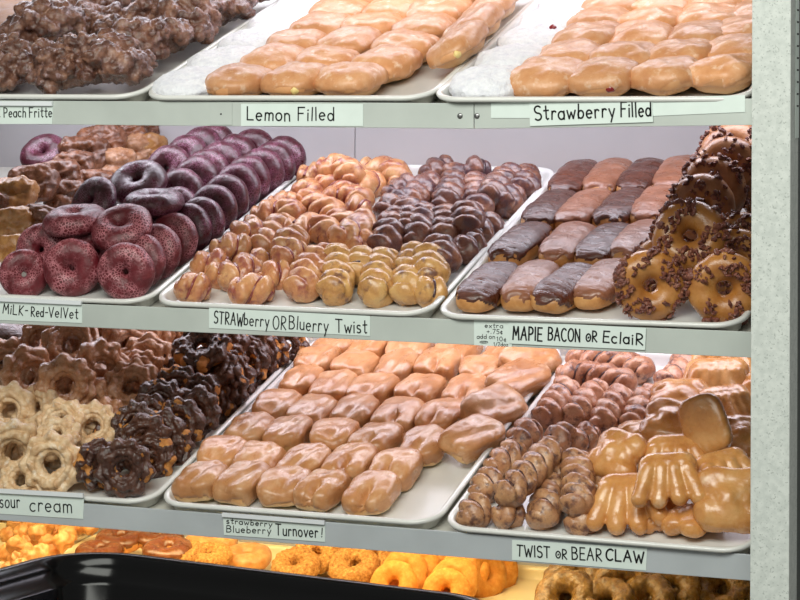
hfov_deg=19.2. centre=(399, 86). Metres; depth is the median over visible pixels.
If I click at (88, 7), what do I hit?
fritter
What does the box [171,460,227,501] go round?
turnover
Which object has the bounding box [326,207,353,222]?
dough twist
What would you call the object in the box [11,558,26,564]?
donut hole
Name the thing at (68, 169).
bar
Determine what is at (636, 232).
eclair
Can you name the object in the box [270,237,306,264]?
dough twist
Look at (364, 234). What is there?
dough twist
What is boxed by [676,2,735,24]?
donut
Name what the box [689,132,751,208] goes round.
donut
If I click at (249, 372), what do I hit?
donut
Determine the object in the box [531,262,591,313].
eclair
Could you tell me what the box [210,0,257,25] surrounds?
fritter
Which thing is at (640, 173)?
eclair
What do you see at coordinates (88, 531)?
donut hole
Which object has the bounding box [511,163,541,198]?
dough twist
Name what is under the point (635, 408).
dough twist
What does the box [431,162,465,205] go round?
dough twist
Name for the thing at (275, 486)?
turnover
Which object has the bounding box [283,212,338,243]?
dough twist
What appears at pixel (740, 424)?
bear claw
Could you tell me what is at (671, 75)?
donut
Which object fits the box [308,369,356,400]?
turnover
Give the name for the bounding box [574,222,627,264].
eclair
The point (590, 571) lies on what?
donut
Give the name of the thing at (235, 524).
price sign
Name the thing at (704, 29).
donut
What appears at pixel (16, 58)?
fritter
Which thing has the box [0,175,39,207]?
bar
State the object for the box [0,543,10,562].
donut hole
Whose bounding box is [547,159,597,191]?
eclair
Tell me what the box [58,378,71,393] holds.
donut
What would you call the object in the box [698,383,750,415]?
bear claw
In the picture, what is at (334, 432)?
turnover
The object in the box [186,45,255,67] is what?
donut
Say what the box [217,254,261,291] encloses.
dough twist
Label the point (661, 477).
bear claw
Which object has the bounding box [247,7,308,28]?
donut
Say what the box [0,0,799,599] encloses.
display case
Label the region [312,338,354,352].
turnover
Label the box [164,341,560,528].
serving tray
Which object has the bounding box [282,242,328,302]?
dough twist
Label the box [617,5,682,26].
donut
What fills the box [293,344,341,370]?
turnover
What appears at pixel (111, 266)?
donut
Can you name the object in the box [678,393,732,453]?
bear claw
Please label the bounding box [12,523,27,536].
donut hole
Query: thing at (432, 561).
donut
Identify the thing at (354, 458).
turnover
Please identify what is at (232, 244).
dough twist
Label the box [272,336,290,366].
donut
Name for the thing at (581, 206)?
eclair
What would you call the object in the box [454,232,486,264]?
dough twist
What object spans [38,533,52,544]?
donut hole
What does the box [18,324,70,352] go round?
donut
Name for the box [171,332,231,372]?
donut
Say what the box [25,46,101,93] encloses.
fritter
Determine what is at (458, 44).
donut
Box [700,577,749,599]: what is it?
donut
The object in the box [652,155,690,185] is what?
eclair
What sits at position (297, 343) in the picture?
donut
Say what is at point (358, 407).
turnover
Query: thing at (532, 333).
price sign
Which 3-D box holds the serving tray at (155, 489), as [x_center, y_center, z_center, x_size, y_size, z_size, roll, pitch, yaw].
[-0.475,0.540,3.950,0.457,0.212,0.631,0,0,21]
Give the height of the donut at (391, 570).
0.074 m
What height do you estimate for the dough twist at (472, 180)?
0.084 m
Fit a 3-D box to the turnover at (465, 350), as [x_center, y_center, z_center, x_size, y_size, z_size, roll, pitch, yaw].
[0.098,0.449,4.013,0.068,0.063,0.097,0,0,30]
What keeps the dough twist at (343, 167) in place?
on the dough twist at (374, 180)
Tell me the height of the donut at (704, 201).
0.106 m
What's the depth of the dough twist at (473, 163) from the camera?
3.99 m
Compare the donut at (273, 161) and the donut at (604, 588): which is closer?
the donut at (604, 588)
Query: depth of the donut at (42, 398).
3.84 m
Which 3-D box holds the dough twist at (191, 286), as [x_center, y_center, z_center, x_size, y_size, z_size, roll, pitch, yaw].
[-0.320,0.311,3.636,0.059,0.053,0.054,0,0,-7]
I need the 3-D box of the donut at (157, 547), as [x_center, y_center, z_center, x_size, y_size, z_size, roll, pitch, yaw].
[-0.406,0.812,4.134,0.087,0.044,0.088,0,0,-36]
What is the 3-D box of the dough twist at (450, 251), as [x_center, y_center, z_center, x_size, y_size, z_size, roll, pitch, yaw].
[0.065,0.257,3.631,0.057,0.062,0.088,0,0,-6]
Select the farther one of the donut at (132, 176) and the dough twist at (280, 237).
the donut at (132, 176)
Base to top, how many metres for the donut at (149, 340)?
0.097 m
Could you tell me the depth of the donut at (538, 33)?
3.52 m
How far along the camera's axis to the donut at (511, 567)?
4.04 m
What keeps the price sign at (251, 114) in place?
attached to the display case
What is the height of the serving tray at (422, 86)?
0.213 m
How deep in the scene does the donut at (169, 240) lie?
3.74 m
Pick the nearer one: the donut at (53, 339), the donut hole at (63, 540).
the donut at (53, 339)
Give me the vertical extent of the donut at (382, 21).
0.055 m
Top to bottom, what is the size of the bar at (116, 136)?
0.074 m
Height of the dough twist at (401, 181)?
0.060 m
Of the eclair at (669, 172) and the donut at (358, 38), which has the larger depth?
the eclair at (669, 172)
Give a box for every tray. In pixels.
[0,0,279,100]
[0,176,295,306]
[0,522,87,567]
[0,552,479,599]
[18,337,308,507]
[61,534,292,570]
[149,0,532,102]
[159,165,553,317]
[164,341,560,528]
[316,564,547,599]
[436,0,751,102]
[440,173,750,330]
[447,352,750,553]
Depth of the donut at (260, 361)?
3.98 m
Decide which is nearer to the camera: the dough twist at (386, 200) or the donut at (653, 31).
the donut at (653, 31)
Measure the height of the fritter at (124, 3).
0.088 m
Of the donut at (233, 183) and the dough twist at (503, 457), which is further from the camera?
the donut at (233, 183)
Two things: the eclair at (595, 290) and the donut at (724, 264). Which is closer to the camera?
the donut at (724, 264)
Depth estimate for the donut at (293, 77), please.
3.43 m
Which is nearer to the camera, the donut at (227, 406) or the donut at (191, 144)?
the donut at (227, 406)
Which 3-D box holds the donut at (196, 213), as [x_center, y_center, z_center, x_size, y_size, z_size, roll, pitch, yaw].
[-0.347,0.233,3.848,0.090,0.088,0.040,0,0,28]
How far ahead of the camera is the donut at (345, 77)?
3.40 m
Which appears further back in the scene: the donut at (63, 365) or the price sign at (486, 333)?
the donut at (63, 365)
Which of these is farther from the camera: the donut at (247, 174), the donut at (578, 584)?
the donut at (247, 174)
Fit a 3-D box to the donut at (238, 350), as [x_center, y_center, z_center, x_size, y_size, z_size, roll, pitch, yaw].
[-0.293,0.464,3.967,0.081,0.078,0.039,0,0,8]
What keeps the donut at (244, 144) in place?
on the serving tray at (97, 295)
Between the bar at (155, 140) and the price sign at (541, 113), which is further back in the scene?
the bar at (155, 140)
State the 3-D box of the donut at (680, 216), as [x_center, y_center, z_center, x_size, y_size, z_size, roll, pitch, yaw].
[0.419,0.217,3.422,0.121,0.115,0.074,0,0,21]
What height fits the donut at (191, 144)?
0.087 m
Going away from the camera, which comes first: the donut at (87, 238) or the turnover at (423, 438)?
the turnover at (423, 438)
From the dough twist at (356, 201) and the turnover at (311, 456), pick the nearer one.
the turnover at (311, 456)
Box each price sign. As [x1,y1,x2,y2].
[0,101,52,123]
[0,297,81,322]
[0,488,83,518]
[209,308,369,335]
[222,512,324,541]
[241,104,362,125]
[474,320,511,346]
[509,321,645,349]
[512,540,646,569]
[529,102,652,125]
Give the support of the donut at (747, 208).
on the serving tray at (685, 316)
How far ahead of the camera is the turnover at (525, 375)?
3.82 m
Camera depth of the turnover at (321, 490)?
3.53 m
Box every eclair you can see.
[455,261,517,312]
[487,221,552,265]
[500,259,559,311]
[520,188,576,230]
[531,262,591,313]
[538,221,595,266]
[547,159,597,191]
[554,188,611,228]
[573,258,620,309]
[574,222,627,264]
[582,157,632,192]
[591,187,644,226]
[610,219,655,257]
[616,157,663,190]
[629,184,671,223]
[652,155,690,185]
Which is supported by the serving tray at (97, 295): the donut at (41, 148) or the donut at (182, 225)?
the donut at (182, 225)
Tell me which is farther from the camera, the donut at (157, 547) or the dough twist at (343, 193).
the donut at (157, 547)
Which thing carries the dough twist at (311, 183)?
in the serving tray at (220, 299)
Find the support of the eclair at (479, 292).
on the serving tray at (685, 316)
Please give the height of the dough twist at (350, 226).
0.070 m
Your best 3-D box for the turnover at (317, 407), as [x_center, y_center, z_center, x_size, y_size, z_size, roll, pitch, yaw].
[-0.141,0.529,3.831,0.072,0.055,0.100,0,0,27]
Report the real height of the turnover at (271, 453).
0.055 m
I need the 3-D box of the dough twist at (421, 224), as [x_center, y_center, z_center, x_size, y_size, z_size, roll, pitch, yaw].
[0.036,0.226,3.800,0.064,0.080,0.151,0,0,2]
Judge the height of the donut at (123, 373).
0.096 m
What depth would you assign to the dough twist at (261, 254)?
3.71 m
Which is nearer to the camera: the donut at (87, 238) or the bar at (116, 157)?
the donut at (87, 238)
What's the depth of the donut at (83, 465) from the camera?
3.66 m
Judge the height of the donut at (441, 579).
0.074 m
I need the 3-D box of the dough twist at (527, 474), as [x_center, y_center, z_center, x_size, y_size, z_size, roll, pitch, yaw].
[0.189,0.564,3.459,0.056,0.087,0.166,0,0,29]
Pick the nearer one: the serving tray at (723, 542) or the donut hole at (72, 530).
the serving tray at (723, 542)
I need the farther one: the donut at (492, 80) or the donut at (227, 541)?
the donut at (227, 541)
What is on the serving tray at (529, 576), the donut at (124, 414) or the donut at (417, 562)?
the donut at (417, 562)
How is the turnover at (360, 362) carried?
in the serving tray at (437, 487)
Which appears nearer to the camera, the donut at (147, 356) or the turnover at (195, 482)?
the turnover at (195, 482)
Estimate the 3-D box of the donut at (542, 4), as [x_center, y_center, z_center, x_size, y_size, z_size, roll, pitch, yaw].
[0.275,-0.127,3.722,0.115,0.056,0.121,0,0,8]
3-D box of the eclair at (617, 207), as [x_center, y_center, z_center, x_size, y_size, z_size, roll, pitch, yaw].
[0.355,0.197,3.771,0.071,0.069,0.149,0,0,26]
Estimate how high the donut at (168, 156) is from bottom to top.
0.087 m
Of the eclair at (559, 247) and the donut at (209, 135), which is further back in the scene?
the donut at (209, 135)
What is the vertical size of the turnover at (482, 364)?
0.053 m
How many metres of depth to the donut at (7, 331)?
4.06 m
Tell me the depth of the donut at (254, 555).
4.14 m
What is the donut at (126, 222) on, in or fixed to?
on the donut at (151, 245)
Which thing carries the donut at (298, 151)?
on the serving tray at (97, 295)
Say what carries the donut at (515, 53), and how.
on the serving tray at (692, 94)
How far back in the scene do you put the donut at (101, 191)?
3.85 m
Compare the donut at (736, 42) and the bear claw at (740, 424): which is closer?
the donut at (736, 42)
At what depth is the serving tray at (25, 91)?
3.64 m
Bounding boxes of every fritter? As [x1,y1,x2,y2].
[0,0,86,45]
[0,32,34,91]
[0,33,7,44]
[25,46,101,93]
[31,31,98,67]
[68,0,115,5]
[75,0,103,35]
[76,27,157,85]
[89,1,140,34]
[104,0,134,7]
[112,16,194,60]
[122,0,174,19]
[157,0,222,44]
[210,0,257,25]
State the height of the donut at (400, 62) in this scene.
0.061 m
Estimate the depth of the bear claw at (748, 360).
3.83 m
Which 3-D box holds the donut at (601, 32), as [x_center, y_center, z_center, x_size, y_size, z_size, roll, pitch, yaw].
[0.279,-0.070,3.504,0.103,0.061,0.112,0,0,25]
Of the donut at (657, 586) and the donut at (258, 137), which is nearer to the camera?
the donut at (657, 586)
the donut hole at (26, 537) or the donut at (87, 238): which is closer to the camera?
the donut at (87, 238)
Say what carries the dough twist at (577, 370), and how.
on the serving tray at (723, 542)
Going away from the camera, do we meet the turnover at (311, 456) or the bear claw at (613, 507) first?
the bear claw at (613, 507)
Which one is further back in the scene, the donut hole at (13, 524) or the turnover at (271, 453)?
the donut hole at (13, 524)
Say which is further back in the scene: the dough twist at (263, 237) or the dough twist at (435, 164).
the dough twist at (435, 164)
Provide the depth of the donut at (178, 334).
4.06 m
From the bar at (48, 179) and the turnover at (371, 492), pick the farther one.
the bar at (48, 179)
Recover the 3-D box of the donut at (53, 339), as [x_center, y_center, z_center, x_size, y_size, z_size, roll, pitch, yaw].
[-0.552,0.435,3.979,0.110,0.099,0.078,0,0,4]
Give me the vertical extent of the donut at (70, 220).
0.053 m
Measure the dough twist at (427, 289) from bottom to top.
0.052 m
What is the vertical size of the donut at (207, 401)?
0.091 m
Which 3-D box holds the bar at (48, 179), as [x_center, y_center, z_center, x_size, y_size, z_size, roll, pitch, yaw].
[-0.637,0.168,4.111,0.094,0.073,0.054,0,0,9]
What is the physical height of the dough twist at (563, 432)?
0.050 m
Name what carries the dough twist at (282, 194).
on the serving tray at (220, 299)
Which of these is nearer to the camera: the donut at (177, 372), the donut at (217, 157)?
the donut at (177, 372)
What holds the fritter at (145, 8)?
on the serving tray at (25, 91)
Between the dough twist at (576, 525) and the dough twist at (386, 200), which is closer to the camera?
the dough twist at (576, 525)
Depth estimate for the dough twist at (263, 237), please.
3.79 m
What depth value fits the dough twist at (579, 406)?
3.72 m
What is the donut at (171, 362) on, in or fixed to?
on the donut at (239, 394)
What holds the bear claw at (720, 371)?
on the serving tray at (723, 542)
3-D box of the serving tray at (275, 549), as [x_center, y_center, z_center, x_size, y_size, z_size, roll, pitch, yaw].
[-0.465,0.865,4.003,0.457,0.080,0.658,0,0,21]
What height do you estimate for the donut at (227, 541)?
0.045 m
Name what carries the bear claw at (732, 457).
on the serving tray at (723, 542)
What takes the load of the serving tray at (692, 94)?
on the display case
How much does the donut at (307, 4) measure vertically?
0.057 m
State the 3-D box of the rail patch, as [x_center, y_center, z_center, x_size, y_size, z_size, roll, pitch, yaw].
[-0.261,0.040,3.439,0.036,0.032,0.003,0,0,21]
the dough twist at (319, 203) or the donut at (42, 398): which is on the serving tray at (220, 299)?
the dough twist at (319, 203)
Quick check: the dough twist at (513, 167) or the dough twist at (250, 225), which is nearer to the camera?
the dough twist at (250, 225)
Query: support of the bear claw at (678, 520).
on the serving tray at (723, 542)
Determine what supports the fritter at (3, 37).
on the serving tray at (25, 91)
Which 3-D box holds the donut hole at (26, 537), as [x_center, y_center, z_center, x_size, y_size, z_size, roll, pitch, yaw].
[-0.675,0.830,4.295,0.033,0.033,0.033,0,0,-26]
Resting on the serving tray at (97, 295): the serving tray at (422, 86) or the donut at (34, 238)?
the donut at (34, 238)
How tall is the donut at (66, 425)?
0.068 m
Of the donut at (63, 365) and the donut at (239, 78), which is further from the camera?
the donut at (63, 365)
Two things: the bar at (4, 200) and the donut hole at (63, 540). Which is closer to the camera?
the bar at (4, 200)
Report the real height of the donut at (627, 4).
0.063 m
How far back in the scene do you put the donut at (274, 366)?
4.02 m
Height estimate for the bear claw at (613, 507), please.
0.084 m
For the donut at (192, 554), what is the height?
0.045 m
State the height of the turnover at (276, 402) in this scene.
0.057 m
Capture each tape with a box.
[491,102,529,117]
[652,95,744,115]
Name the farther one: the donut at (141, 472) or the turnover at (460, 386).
the turnover at (460, 386)
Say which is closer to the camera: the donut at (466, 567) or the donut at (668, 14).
the donut at (668, 14)
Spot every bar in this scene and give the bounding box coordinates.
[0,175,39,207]
[0,192,8,208]
[0,206,34,235]
[0,233,20,262]
[7,163,60,202]
[25,203,54,224]
[36,158,80,179]
[43,179,83,207]
[52,150,94,170]
[57,134,110,168]
[76,125,127,147]
[80,168,113,180]
[102,147,136,172]
[117,125,147,135]
[124,133,151,159]
[143,132,167,154]
[147,125,159,133]
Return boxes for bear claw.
[586,472,667,534]
[587,427,646,476]
[617,419,642,433]
[631,451,705,508]
[634,498,675,534]
[639,397,682,441]
[645,434,704,458]
[649,378,708,401]
[660,503,707,537]
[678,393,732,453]
[683,357,704,377]
[688,357,749,386]
[691,355,750,370]
[693,466,750,533]
[696,446,750,472]
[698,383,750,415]
[727,414,750,458]
[742,371,750,394]
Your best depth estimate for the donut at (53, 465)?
3.78 m
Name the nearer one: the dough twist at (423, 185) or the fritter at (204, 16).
the fritter at (204, 16)
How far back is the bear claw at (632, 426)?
3.59 m
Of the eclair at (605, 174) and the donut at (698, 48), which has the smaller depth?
the donut at (698, 48)
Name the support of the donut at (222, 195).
on the serving tray at (97, 295)
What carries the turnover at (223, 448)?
in the serving tray at (437, 487)
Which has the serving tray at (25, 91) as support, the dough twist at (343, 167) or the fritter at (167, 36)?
the fritter at (167, 36)
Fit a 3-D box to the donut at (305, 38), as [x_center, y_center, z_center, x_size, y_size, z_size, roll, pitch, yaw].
[-0.160,-0.063,3.660,0.094,0.055,0.108,0,0,19]
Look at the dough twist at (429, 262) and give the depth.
3.54 m
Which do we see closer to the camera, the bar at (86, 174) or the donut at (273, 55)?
the donut at (273, 55)
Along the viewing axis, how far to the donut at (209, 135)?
4.20 m
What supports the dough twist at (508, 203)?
on the serving tray at (220, 299)
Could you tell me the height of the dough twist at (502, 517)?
0.048 m
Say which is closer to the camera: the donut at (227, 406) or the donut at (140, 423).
the donut at (140, 423)
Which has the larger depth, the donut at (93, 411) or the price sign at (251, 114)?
the donut at (93, 411)
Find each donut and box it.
[0,249,46,294]
[0,323,39,363]
[0,336,30,360]
[0,344,50,388]
[0,380,36,418]
[0,414,16,458]
[0,418,36,485]
[0,455,36,489]
[2,404,40,418]
[11,385,57,418]
[11,411,48,466]
[16,223,66,272]
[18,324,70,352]
[18,429,79,491]
[20,133,61,164]
[21,367,34,385]
[33,353,96,403]
[34,415,80,461]
[35,397,85,434]
[41,326,99,362]
[42,204,104,237]
[43,238,99,296]
[49,417,92,469]
[55,421,97,461]
[57,363,107,393]
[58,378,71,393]
[68,379,112,400]
[69,328,122,363]
[70,249,99,282]
[71,176,116,209]
[72,337,129,387]
[73,437,121,490]
[75,233,104,258]
[75,539,124,552]
[77,399,114,446]
[87,396,122,413]
[91,203,152,250]
[92,424,123,470]
[93,437,155,497]
[95,529,139,552]
[97,242,154,298]
[97,328,147,364]
[104,357,158,405]
[110,159,167,204]
[110,399,155,437]
[120,412,171,463]
[121,332,171,366]
[123,188,184,217]
[123,331,175,345]
[123,349,163,395]
[124,234,165,286]
[124,429,176,478]
[135,392,170,410]
[137,378,184,417]
[138,531,183,548]
[142,535,191,558]
[148,145,188,172]
[148,330,182,339]
[150,223,181,279]
[152,66,217,94]
[152,364,194,384]
[152,422,195,466]
[153,213,198,266]
[154,407,186,455]
[162,396,206,441]
[164,348,173,367]
[166,168,203,193]
[167,134,206,170]
[167,538,206,560]
[168,348,196,387]
[170,186,194,202]
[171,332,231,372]
[177,155,218,184]
[177,203,211,256]
[180,372,219,408]
[180,384,221,440]
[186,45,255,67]
[186,126,220,145]
[186,196,224,245]
[186,535,237,545]
[190,149,228,171]
[193,184,237,231]
[194,346,238,388]
[195,541,232,564]
[202,334,250,355]
[204,141,241,163]
[205,62,271,94]
[205,126,232,139]
[206,173,248,219]
[208,364,249,417]
[217,25,287,47]
[218,163,260,211]
[218,384,236,424]
[220,133,255,155]
[227,542,271,569]
[230,155,270,203]
[230,344,248,362]
[237,355,256,403]
[239,128,271,147]
[240,42,304,69]
[244,147,284,196]
[246,340,270,389]
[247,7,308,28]
[248,335,272,364]
[258,141,295,181]
[258,336,281,384]
[260,61,326,94]
[265,29,326,48]
[269,135,306,182]
[270,546,320,575]
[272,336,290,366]
[276,0,318,8]
[285,336,309,362]
[289,10,350,33]
[294,45,359,65]
[295,544,339,574]
[308,0,368,14]
[314,61,388,94]
[316,25,381,53]
[328,548,380,582]
[341,11,401,33]
[351,44,422,83]
[362,0,414,18]
[370,29,439,63]
[370,560,417,587]
[372,550,392,564]
[383,552,428,588]
[390,11,455,37]
[406,0,472,19]
[421,554,439,575]
[422,568,469,595]
[426,20,488,68]
[431,557,478,596]
[442,2,504,37]
[443,556,489,580]
[449,64,519,96]
[462,0,516,20]
[465,558,506,597]
[474,43,542,65]
[496,22,563,45]
[503,561,517,588]
[510,56,583,95]
[518,7,582,27]
[534,568,594,599]
[538,0,584,8]
[538,38,599,60]
[543,564,597,599]
[551,20,619,44]
[566,5,628,25]
[568,56,639,95]
[581,0,636,10]
[586,577,635,599]
[588,41,655,63]
[592,568,653,599]
[608,20,673,43]
[612,246,688,320]
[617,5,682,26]
[626,574,676,599]
[630,55,697,95]
[631,0,689,9]
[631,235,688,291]
[647,573,701,599]
[648,197,730,271]
[649,38,711,59]
[664,171,735,239]
[667,19,722,39]
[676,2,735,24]
[680,152,749,210]
[682,248,750,327]
[683,200,708,241]
[688,0,741,3]
[689,53,751,94]
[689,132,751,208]
[695,125,751,154]
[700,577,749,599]
[708,33,751,56]
[717,225,750,294]
[717,585,727,594]
[721,14,751,34]
[725,210,750,230]
[733,0,751,15]
[745,185,751,212]
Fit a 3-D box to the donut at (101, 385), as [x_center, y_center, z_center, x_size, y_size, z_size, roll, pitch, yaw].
[-0.508,0.519,3.864,0.092,0.091,0.044,0,0,11]
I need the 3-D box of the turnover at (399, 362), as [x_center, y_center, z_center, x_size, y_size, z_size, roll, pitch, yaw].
[-0.005,0.473,3.973,0.072,0.062,0.095,0,0,19]
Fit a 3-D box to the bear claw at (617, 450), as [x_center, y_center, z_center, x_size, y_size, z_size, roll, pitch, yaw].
[0.317,0.541,3.464,0.065,0.076,0.092,0,0,-40]
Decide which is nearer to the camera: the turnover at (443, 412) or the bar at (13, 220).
the turnover at (443, 412)
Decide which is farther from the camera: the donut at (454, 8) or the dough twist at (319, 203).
the dough twist at (319, 203)
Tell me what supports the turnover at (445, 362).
in the serving tray at (437, 487)
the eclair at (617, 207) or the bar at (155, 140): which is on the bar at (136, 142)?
the bar at (155, 140)
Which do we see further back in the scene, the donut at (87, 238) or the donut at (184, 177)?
the donut at (184, 177)
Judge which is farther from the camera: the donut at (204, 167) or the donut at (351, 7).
the donut at (204, 167)
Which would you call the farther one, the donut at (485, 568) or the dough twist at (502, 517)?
the donut at (485, 568)
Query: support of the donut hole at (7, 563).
on the serving tray at (82, 536)
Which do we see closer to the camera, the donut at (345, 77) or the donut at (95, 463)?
the donut at (345, 77)
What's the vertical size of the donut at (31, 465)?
0.106 m
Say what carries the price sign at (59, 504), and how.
attached to the display case
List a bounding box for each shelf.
[0,167,750,331]
[145,97,751,102]
[148,356,749,553]
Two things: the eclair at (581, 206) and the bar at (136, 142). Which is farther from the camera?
the bar at (136, 142)
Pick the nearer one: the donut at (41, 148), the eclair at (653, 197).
the eclair at (653, 197)
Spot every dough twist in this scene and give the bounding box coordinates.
[173,272,211,301]
[189,248,228,273]
[206,259,230,289]
[209,231,252,262]
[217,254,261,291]
[227,272,275,304]
[229,214,263,236]
[237,247,270,263]
[250,198,307,221]
[250,212,290,254]
[258,259,289,289]
[267,190,286,200]
[270,224,309,249]
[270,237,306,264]
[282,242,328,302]
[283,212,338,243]
[286,188,344,214]
[290,177,323,192]
[296,161,316,181]
[314,170,386,197]
[314,184,374,210]
[315,153,366,183]
[315,243,355,305]
[317,252,326,271]
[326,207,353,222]
[326,208,376,244]
[344,193,371,210]
[346,245,371,285]
[347,229,372,248]
[357,246,398,307]
[360,155,411,184]
[366,205,403,251]
[373,189,404,218]
[380,172,414,195]
[388,241,420,305]
[393,196,420,225]
[398,170,440,202]
[403,200,434,243]
[412,242,450,282]
[414,276,447,307]
[418,154,453,175]
[422,233,462,273]
[430,203,459,238]
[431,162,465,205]
[450,199,485,234]
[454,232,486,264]
[455,492,491,527]
[462,171,494,211]
[463,155,491,174]
[468,466,503,502]
[471,211,504,242]
[476,169,514,204]
[483,439,526,475]
[490,505,525,528]
[492,162,521,176]
[493,437,561,507]
[494,183,526,218]
[506,417,542,451]
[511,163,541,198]
[525,463,561,530]
[531,375,580,428]
[542,421,576,450]
[555,359,637,391]
[558,447,595,517]
[561,378,608,427]
[563,514,605,535]
[565,349,655,383]
[571,421,600,451]
[589,383,633,433]
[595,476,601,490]
[619,383,653,423]
[653,354,691,383]
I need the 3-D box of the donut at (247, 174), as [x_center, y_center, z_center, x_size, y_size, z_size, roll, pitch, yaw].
[-0.278,0.174,4.027,0.090,0.090,0.041,0,0,30]
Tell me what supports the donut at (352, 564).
on the serving tray at (529, 576)
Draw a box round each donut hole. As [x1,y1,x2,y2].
[0,526,12,541]
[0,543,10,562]
[1,561,9,567]
[6,521,20,527]
[6,535,26,553]
[6,551,20,564]
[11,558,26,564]
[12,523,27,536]
[15,542,32,552]
[18,550,39,560]
[21,522,35,527]
[22,535,37,545]
[27,524,47,541]
[32,543,50,556]
[36,523,55,533]
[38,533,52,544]
[49,544,60,554]
[51,525,59,535]
[53,530,75,553]
[56,525,77,539]
[78,526,98,535]
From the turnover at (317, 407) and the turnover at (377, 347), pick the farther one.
the turnover at (377, 347)
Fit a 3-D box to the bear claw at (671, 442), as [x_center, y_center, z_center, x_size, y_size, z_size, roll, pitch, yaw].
[0.402,0.547,3.432,0.115,0.083,0.067,0,0,10]
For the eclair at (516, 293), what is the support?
on the serving tray at (685, 316)
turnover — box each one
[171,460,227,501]
[196,435,246,466]
[212,460,269,506]
[223,411,274,440]
[232,440,285,467]
[251,388,301,418]
[256,465,310,506]
[262,414,312,451]
[275,442,330,471]
[278,363,323,395]
[285,393,337,423]
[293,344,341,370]
[293,468,350,511]
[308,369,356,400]
[309,417,359,452]
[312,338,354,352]
[321,442,378,480]
[329,393,379,427]
[330,348,379,375]
[341,470,401,515]
[345,372,400,404]
[347,422,404,451]
[348,340,386,357]
[368,447,422,491]
[370,396,424,432]
[373,348,418,380]
[385,341,434,355]
[394,373,446,402]
[400,424,444,466]
[412,347,460,383]
[414,397,461,428]
[434,343,482,358]
[438,414,505,463]
[441,373,485,399]
[459,354,497,376]
[459,382,527,426]
[482,346,504,357]
[484,357,551,397]
[498,347,561,373]
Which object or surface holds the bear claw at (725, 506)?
in the serving tray at (723, 542)
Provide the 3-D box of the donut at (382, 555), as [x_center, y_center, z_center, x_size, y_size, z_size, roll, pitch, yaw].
[-0.046,0.822,4.138,0.089,0.057,0.083,0,0,-2]
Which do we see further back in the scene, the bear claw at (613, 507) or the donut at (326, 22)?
the donut at (326, 22)
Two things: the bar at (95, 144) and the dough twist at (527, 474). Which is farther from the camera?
the bar at (95, 144)
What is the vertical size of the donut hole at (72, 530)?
0.036 m
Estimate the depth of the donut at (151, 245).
3.70 m
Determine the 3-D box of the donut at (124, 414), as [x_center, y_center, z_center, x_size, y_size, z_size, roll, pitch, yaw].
[-0.424,0.535,3.751,0.077,0.075,0.043,0,0,9]
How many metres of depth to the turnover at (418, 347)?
4.02 m
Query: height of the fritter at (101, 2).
0.088 m
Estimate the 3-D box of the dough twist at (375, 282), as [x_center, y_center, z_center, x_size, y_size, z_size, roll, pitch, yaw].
[-0.032,0.290,3.599,0.062,0.086,0.167,0,0,5]
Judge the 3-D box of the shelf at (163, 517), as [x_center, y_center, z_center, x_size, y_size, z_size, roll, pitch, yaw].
[-0.288,0.557,3.889,1.965,0.204,0.643,0,0,21]
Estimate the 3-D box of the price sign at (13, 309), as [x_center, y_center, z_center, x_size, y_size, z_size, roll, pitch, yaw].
[-0.610,0.347,3.688,0.255,0.037,0.005,0,0,21]
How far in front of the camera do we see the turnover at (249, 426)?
3.77 m
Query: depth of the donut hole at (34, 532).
4.26 m
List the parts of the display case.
panel, rail, rail, rail, panel, rail, post, panel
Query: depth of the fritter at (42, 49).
3.60 m
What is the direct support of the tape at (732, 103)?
attached to the display case
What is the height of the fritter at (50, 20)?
0.102 m
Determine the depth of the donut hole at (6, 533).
4.34 m
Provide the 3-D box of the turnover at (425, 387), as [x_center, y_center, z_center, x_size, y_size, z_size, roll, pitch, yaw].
[0.032,0.499,3.872,0.074,0.052,0.091,0,0,28]
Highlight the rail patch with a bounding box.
[210,103,231,124]
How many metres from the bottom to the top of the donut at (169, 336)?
0.104 m
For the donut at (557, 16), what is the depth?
3.61 m
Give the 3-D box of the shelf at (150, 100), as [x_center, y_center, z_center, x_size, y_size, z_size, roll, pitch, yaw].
[-0.314,-0.061,3.816,1.965,0.204,0.643,0,0,21]
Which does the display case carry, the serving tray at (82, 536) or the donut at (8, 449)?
the serving tray at (82, 536)
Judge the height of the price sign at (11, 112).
0.036 m
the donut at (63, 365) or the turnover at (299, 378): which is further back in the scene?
the turnover at (299, 378)
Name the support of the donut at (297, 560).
on the serving tray at (529, 576)
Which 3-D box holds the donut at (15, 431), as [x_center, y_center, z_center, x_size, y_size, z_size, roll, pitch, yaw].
[-0.609,0.577,3.736,0.111,0.108,0.045,0,0,4]
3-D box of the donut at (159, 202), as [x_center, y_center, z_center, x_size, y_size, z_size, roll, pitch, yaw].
[-0.401,0.189,3.847,0.101,0.047,0.098,0,0,37]
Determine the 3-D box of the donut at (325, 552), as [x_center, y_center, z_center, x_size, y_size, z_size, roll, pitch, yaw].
[-0.147,0.819,4.133,0.087,0.062,0.083,0,0,-29]
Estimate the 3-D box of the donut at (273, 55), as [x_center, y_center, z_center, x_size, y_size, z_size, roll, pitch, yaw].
[-0.190,-0.038,3.577,0.099,0.061,0.104,0,0,27]
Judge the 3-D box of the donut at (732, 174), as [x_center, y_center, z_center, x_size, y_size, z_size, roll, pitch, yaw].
[0.476,0.156,3.606,0.116,0.113,0.058,0,0,21]
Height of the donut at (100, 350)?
0.109 m
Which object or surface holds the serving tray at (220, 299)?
on the display case
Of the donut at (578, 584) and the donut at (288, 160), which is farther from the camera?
the donut at (288, 160)
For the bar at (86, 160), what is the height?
0.068 m
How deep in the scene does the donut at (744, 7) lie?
3.50 m
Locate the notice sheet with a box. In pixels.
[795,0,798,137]
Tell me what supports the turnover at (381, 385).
in the serving tray at (437, 487)

